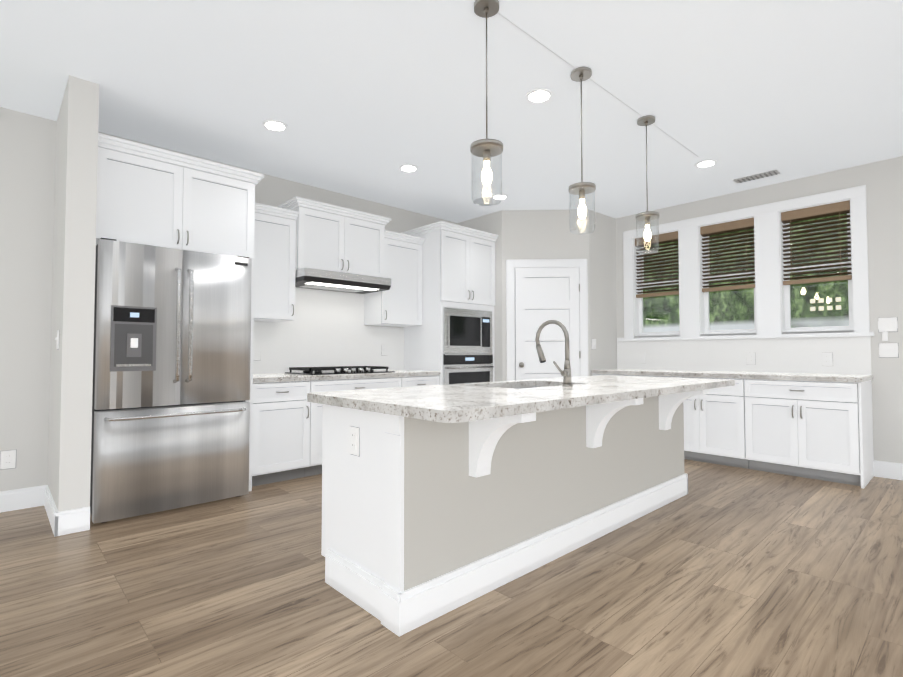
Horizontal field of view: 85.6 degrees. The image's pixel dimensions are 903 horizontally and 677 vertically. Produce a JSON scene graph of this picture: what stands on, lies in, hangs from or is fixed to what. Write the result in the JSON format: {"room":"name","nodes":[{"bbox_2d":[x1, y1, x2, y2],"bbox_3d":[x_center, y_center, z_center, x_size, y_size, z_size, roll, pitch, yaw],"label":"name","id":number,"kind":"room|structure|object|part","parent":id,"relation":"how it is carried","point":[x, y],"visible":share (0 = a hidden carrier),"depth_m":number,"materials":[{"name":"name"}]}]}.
{"room":"kitchen","nodes":[
{"label":"kitchen","id":0,"kind":"room"},
{"bbox_2d":[48,75,98,511],"bbox_3d":[-2.522,-0.208,3.234,0.150,2.740,0.800,2,-2,-43],"label":"wall","id":1,"kind":"structure","parent":0,"point":[71,377],"depth_m":2.96,"materials":[{"name":"grey paint"}]},
{"bbox_2d":[43,485,64,536],"bbox_3d":[-2.559,1.092,3.128,0.036,0.135,0.786,2,-2,-43],"label":"baseboard","id":2,"kind":"structure","parent":1,"relation":"attached to","point":[56,519],"depth_m":2.92,"materials":[{"name":"white wood"}]},
{"bbox_2d":[56,330,58,349],"bbox_3d":[-2.472,0.007,3.054,0.014,0.126,0.082,2,-2,-43],"label":"light switch","id":3,"kind":"object","parent":1,"relation":"attached to","point":[57,338],"depth_m":3.04,"materials":[{"name":"white plastic"}]},
{"bbox_2d":[0,107,457,491],"bbox_3d":[-2.842,-0.197,3.584,7.860,2.740,0.150,2,-2,-43],"label":"wall","id":4,"kind":"structure","parent":0,"point":[27,169],"depth_m":3.40,"materials":[{"name":"grey paint"}]},
{"bbox_2d":[0,449,16,469],"bbox_3d":[-2.999,0.821,3.296,0.082,0.126,0.008,2,-2,-43],"label":"outlet","id":5,"kind":"object","parent":4,"relation":"attached to","point":[7,459],"depth_m":3.30,"materials":[{"name":"white plastic"}]},
{"bbox_2d":[0,486,42,512],"bbox_3d":[-4.238,1.061,2.124,3.820,0.135,0.016,2,-2,-43],"label":"baseboard","id":6,"kind":"structure","parent":4,"relation":"attached to","point":[17,499],"depth_m":3.33,"materials":[{"name":"white wood"}]},
{"bbox_2d":[96,141,259,260],"bbox_3d":[-2.140,-0.936,3.715,1.026,0.625,0.648,2,-2,-43],"label":"upper cabinet","id":7,"kind":"object","parent":4,"relation":"attached to","point":[150,195],"depth_m":3.44,"materials":[{"name":"white wood"}]},
{"bbox_2d":[251,209,296,321],"bbox_3d":[-1.692,-0.628,4.338,0.484,0.928,0.338,2,-2,-43],"label":"upper cabinet","id":8,"kind":"object","parent":4,"relation":"attached to","point":[274,267],"depth_m":4.25,"materials":[{"name":"white wood"}]},
{"bbox_2d":[280,201,351,272],"bbox_3d":[-1.306,-0.908,4.680,0.527,0.588,0.378,2,-2,-43],"label":"upper cabinet","id":9,"kind":"object","parent":4,"relation":"attached to","point":[323,236],"depth_m":4.53,"materials":[{"name":"white wood"}]},
{"bbox_2d":[253,288,403,373],"bbox_3d":[-1.265,-0.072,4.947,1.962,0.823,0.010,2,-2,-43],"label":"backsplash","id":10,"kind":"structure","parent":4,"relation":"attached to","point":[326,329],"depth_m":4.93,"materials":[{"name":"tile"}]},
{"bbox_2d":[253,347,260,360],"bbox_3d":[-1.780,0.140,4.445,0.082,0.126,0.007,2,-2,-43],"label":"outlet","id":11,"kind":"object","parent":10,"relation":"attached to","point":[257,353],"depth_m":4.45,"materials":[{"name":"white plastic"}]},
{"bbox_2d":[295,267,390,293],"bbox_3d":[-1.116,-0.551,4.766,0.932,0.115,0.497,2,-2,-43],"label":"range hood","id":12,"kind":"object","parent":4,"relation":"attached to","point":[313,278],"visible":0.88,"depth_m":4.60,"materials":[{"name":"silver metal"}]},
{"bbox_2d":[352,213,387,277],"bbox_3d":[-1.007,-0.899,4.960,0.526,0.588,0.378,2,-2,-43],"label":"upper cabinet","id":13,"kind":"object","parent":4,"relation":"attached to","point":[369,235],"depth_m":4.88,"materials":[{"name":"white wood"}]},
{"bbox_2d":[364,233,423,326],"bbox_3d":[-0.631,-0.603,5.331,0.534,0.918,0.338,2,-2,-43],"label":"upper cabinet","id":14,"kind":"object","parent":4,"relation":"attached to","point":[401,305],"depth_m":5.21,"materials":[{"name":"white wood"}]},
{"bbox_2d":[0,459,902,676],"bbox_3d":[0.774,1.114,0.661,9.500,0.060,9.300,2,-2,-43],"label":"floor","id":15,"kind":"structure","parent":0,"point":[717,570],"depth_m":2.11,"materials":[{"name":"brown wood"}]},
{"bbox_2d":[90,238,251,523],"bbox_3d":[-2.079,0.278,3.573,0.936,1.790,0.865,2,-2,-43],"label":"refrigerator","id":16,"kind":"object","parent":15,"relation":"on","point":[171,383],"visible":1,"depth_m":3.25,"materials":[{"name":"grey metal"}]},
{"bbox_2d":[252,382,319,486],"bbox_3d":[-1.568,0.776,4.218,0.558,0.835,0.617,2,-2,-43],"label":"base cabinet","id":17,"kind":"object","parent":15,"relation":"on","point":[287,425],"depth_m":4.00,"materials":[{"name":"white wood"}]},
{"bbox_2d":[253,370,439,381],"bbox_3d":[-1.048,0.352,4.701,1.964,0.041,0.642,2,-2,-43],"label":"countertop","id":18,"kind":"structure","parent":17,"relation":"on","point":[398,373],"depth_m":4.35,"materials":[{"name":"white stone"}]},
{"bbox_2d":[285,366,394,374],"bbox_3d":[-1.060,0.303,4.687,0.900,0.056,0.515,2,-2,-43],"label":"gas cooktop","id":19,"kind":"object","parent":18,"relation":"in","point":[336,369],"visible":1,"depth_m":4.52,"materials":[{"name":"black metal"}]},
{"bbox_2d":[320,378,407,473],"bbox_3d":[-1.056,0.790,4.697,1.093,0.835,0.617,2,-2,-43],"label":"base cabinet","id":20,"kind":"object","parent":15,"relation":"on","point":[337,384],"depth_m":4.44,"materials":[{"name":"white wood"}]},
{"bbox_2d":[408,374,439,386],"bbox_3d":[-0.544,0.805,5.177,0.557,0.835,0.617,2,-2,-43],"label":"base cabinet","id":21,"kind":"object","parent":15,"relation":"on","point":[433,379],"depth_m":5.02,"materials":[{"name":"white wood"}]},
{"bbox_2d":[402,221,497,384],"bbox_3d":[-0.016,0.009,5.643,0.904,2.455,0.695,2,-2,-43],"label":"tall cabinet","id":22,"kind":"object","parent":15,"relation":"on","point":[458,266],"visible":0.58,"depth_m":5.36,"materials":[{"name":"white wood"}]},
{"bbox_2d":[443,307,492,353],"bbox_3d":[0.023,-0.073,5.639,0.762,0.494,0.563,2,-2,-43],"label":"built-in microwave","id":23,"kind":"object","parent":22,"relation":"in","point":[467,331],"visible":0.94,"depth_m":5.40,"materials":[{"name":"grey metal"}]},
{"bbox_2d":[443,354,493,384],"bbox_3d":[0.021,0.556,5.622,0.762,0.756,0.658,2,-2,-43],"label":"built-in oven","id":24,"kind":"object","parent":22,"relation":"in","point":[466,368],"visible":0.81,"depth_m":5.40,"materials":[{"name":"grey metal"}]},
{"bbox_2d":[318,387,719,636],"bbox_3d":[0.647,0.736,2.937,2.728,0.835,0.996,2,-2,-43],"label":"kitchen island","id":25,"kind":"object","parent":15,"relation":"on","point":[438,501],"depth_m":2.20,"materials":[{"name":"white"}]},
{"bbox_2d":[307,375,734,426],"bbox_3d":[0.670,0.297,2.913,2.810,0.041,1.030,2,-2,-43],"label":"island countertop","id":26,"kind":"structure","parent":25,"relation":"on","point":[463,402],"depth_m":2.21,"materials":[{"name":"white stone"}]},
{"bbox_2d":[515,383,558,386],"bbox_3d":[0.467,0.431,2.986,0.724,0.248,0.444,2,-2,-43],"label":"sink","id":27,"kind":"object","parent":26,"relation":"in","point":[516,384],"depth_m":3.31,"materials":[{"name":"silver metal"}]},
{"bbox_2d":[535,320,572,386],"bbox_3d":[0.558,0.081,2.823,0.165,0.386,0.252,2,-2,-43],"label":"faucet","id":28,"kind":"object","parent":26,"relation":"on","point":[565,373],"visible":1,"depth_m":2.78,"materials":[{"name":"silver metal"}]},
{"bbox_2d":[591,369,873,488],"bbox_3d":[2.625,0.776,4.886,0.633,0.875,2.388,2,-2,-43],"label":"base cabinet","id":29,"kind":"object","parent":15,"relation":"on","point":[814,426],"depth_m":4.23,"materials":[{"name":"white wood"}]},
{"bbox_2d":[0,0,902,222],"bbox_3d":[0.774,-1.685,0.747,9.500,0.060,9.300,2,-2,-43],"label":"ceiling","id":30,"kind":"structure","parent":0,"point":[364,99],"depth_m":3.09,"materials":[{"name":"white paint"}]},
{"bbox_2d":[262,120,287,131],"bbox_3d":[-1.298,-1.564,3.586,0.183,0.007,0.183,-1,-2,26],"label":"recessed light","id":31,"kind":"object","parent":30,"relation":"in","point":[272,125],"depth_m":3.57,"materials":[{"name":"white plastic"}]},
{"bbox_2d":[399,164,418,172],"bbox_3d":[-0.386,-1.538,4.412,0.183,0.007,0.183,0,-2,8],"label":"recessed light","id":32,"kind":"object","parent":30,"relation":"in","point":[409,168],"depth_m":4.40,"materials":[{"name":"white plastic"}]},
{"bbox_2d":[470,0,502,205],"bbox_3d":[0.168,-1.127,2.329,0.158,0.958,0.158,2,-2,-43],"label":"pendant light","id":33,"kind":"object","parent":30,"relation":"hanging from","point":[486,149],"visible":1,"depth_m":2.31,"materials":[{"name":"clear glass"}]},
{"bbox_2d":[491,194,507,199],"bbox_3d":[0.517,-1.514,5.217,0.183,0.007,0.183,-1,-2,38],"label":"recessed light","id":34,"kind":"object","parent":30,"relation":"in","point":[504,196],"depth_m":5.22,"materials":[{"name":"white plastic"}]},
{"bbox_2d":[525,88,553,103],"bbox_3d":[0.570,-1.576,3.171,0.183,0.007,0.183,-1,-2,38],"label":"recessed light","id":35,"kind":"object","parent":30,"relation":"in","point":[538,95],"depth_m":3.16,"materials":[{"name":"white plastic"}]},
{"bbox_2d":[568,67,595,233],"bbox_3d":[0.774,-1.109,2.896,0.158,0.958,0.158,2,-2,-43],"label":"pendant light","id":36,"kind":"object","parent":30,"relation":"hanging from","point":[581,189],"visible":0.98,"depth_m":2.88,"materials":[{"name":"clear glass"}]},
{"bbox_2d":[497,13,697,156],"bbox_3d":[0.789,-1.586,2.924,3.600,0.002,0.006,2,-2,-43],"label":"trim","id":37,"kind":"structure","parent":30,"relation":"attached to","point":[589,78],"depth_m":2.85,"materials":[{"name":"grey"}]},
{"bbox_2d":[635,115,658,253],"bbox_3d":[1.394,-1.092,3.476,0.158,0.958,0.158,2,-2,-43],"label":"pendant light","id":38,"kind":"object","parent":30,"relation":"hanging from","point":[647,216],"visible":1,"depth_m":3.46,"materials":[{"name":"clear glass"}]},
{"bbox_2d":[694,159,717,167],"bbox_3d":[2.249,-1.542,4.304,0.183,0.007,0.183,0,-2,8],"label":"recessed light","id":39,"kind":"object","parent":30,"relation":"in","point":[705,163],"depth_m":4.29,"materials":[{"name":"white plastic"}]},
{"bbox_2d":[733,169,780,183],"bbox_3d":[2.889,-1.530,4.616,0.140,0.010,0.360,2,-2,-43],"label":"ceiling vent","id":40,"kind":"object","parent":30,"relation":"in","point":[757,176],"visible":1,"depth_m":4.60,"materials":[{"name":"white metal"}]},
{"bbox_2d":[458,209,616,381],"bbox_3d":[1.006,-0.118,6.167,1.290,2.740,1.640,2,-2,-43],"label":"wall","id":41,"kind":"structure","parent":0,"point":[533,234],"depth_m":5.70,"materials":[{"name":"grey paint"}]},
{"bbox_2d":[506,259,587,380],"bbox_3d":[1.104,0.160,5.624,0.667,2.152,0.676,2,-2,-43],"label":"pantry door","id":42,"kind":"structure","parent":41,"relation":"in","point":[539,292],"depth_m":5.62,"materials":[{"name":"white wood"}]},
{"bbox_2d":[592,339,595,349],"bbox_3d":[1.655,0.068,5.658,0.082,0.126,0.016,2,-2,-43],"label":"light switch","id":43,"kind":"object","parent":41,"relation":"attached to","point":[593,344],"visible":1,"depth_m":5.66,"materials":[{"name":"white plastic"}]},
{"bbox_2d":[616,156,902,463],"bbox_3d":[4.117,-0.186,3.936,0.200,2.740,9.150,2,-2,-43],"label":"wall","id":44,"kind":"structure","parent":0,"point":[882,180],"depth_m":4.24,"materials":[{"name":"grey paint"}]},
{"bbox_2d":[617,336,871,374],"bbox_3d":[2.850,0.175,5.121,0.010,0.340,2.377,2,-2,-43],"label":"backsplash","id":45,"kind":"structure","parent":44,"relation":"attached to","point":[851,355],"depth_m":4.90,"materials":[{"name":"tile"}]},
{"bbox_2d":[617,185,873,340],"bbox_3d":[2.915,-0.659,5.176,0.220,1.330,2.380,2,-2,-43],"label":"window","id":46,"kind":"structure","parent":44,"relation":"in","point":[769,275],"depth_m":4.87,"materials":[{"name":"white wood"}]},
{"bbox_2d":[635,231,678,297],"bbox_3d":[2.412,-0.853,5.704,0.065,0.714,0.518,2,-2,-43],"label":"window blind","id":47,"kind":"object","parent":46,"relation":"attached to","point":[669,237],"visible":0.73,"depth_m":5.68,"materials":[{"name":"brown wood"}]},
{"bbox_3d":[2.475,-0.622,5.756,0.062,1.174,0.526,2,-2,-43],"label":"window sash","id":48,"kind":"part","parent":46,"relation":"part of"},
{"bbox_2d":[700,217,754,291],"bbox_3d":[2.925,-0.869,5.157,0.065,0.714,0.518,2,-2,-43],"label":"window blind","id":49,"kind":"object","parent":46,"relation":"attached to","point":[728,227],"visible":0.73,"depth_m":5.14,"materials":[{"name":"brown wood"}]},
{"bbox_3d":[2.988,-0.639,5.209,0.062,1.174,0.526,2,-2,-43],"label":"window sash","id":50,"kind":"part","parent":46,"relation":"part of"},
{"bbox_2d":[781,200,851,284],"bbox_3d":[3.441,-0.886,4.606,0.065,0.714,0.528,2,-2,-43],"label":"window blind","id":51,"kind":"object","parent":46,"relation":"attached to","point":[826,210],"visible":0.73,"depth_m":4.59,"materials":[{"name":"brown wood"}]},
{"bbox_3d":[3.504,-0.655,4.658,0.062,1.174,0.536,2,-2,-43],"label":"window sash","id":52,"kind":"part","parent":46,"relation":"part of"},
{"bbox_2d":[810,297,840,310],"bbox_3d":[3.530,-0.324,4.600,0.002,0.115,0.235,2,-2,-43],"label":"exterior reflection","id":53,"kind":"object","parent":46,"relation":"attached to","point":[838,299],"visible":1,"depth_m":4.59,"materials":[{"name":"beige"}]},
{"bbox_2d":[878,317,897,340],"bbox_3d":[3.739,-0.081,4.172,0.020,0.197,0.124,2,-2,-43],"label":"light switch","id":54,"kind":"object","parent":44,"relation":"attached to","point":[886,325],"depth_m":4.18,"materials":[{"name":"white plastic"}]},
{"bbox_2d":[873,460,902,479],"bbox_3d":[5.402,1.068,2.366,0.016,0.135,5.098,2,-2,-43],"label":"baseboard","id":55,"kind":"structure","parent":44,"relation":"attached to","point":[882,469],"depth_m":4.15,"materials":[{"name":"white wood"}]},
{"bbox_2d":[879,343,898,357],"bbox_3d":[3.740,0.102,4.170,0.014,0.126,0.125,2,-2,-43],"label":"light switch","id":56,"kind":"object","parent":44,"relation":"attached to","point":[886,350],"depth_m":4.17,"materials":[{"name":"white plastic"}]},
{"label":"outside","id":57,"kind":"structure","parent":0,"visible":0},
{"bbox_2d":[643,214,848,331],"bbox_3d":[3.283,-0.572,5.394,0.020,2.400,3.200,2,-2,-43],"label":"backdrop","id":58,"kind":"structure","parent":57,"point":[727,306],"depth_m":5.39,"materials":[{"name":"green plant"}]}
]}

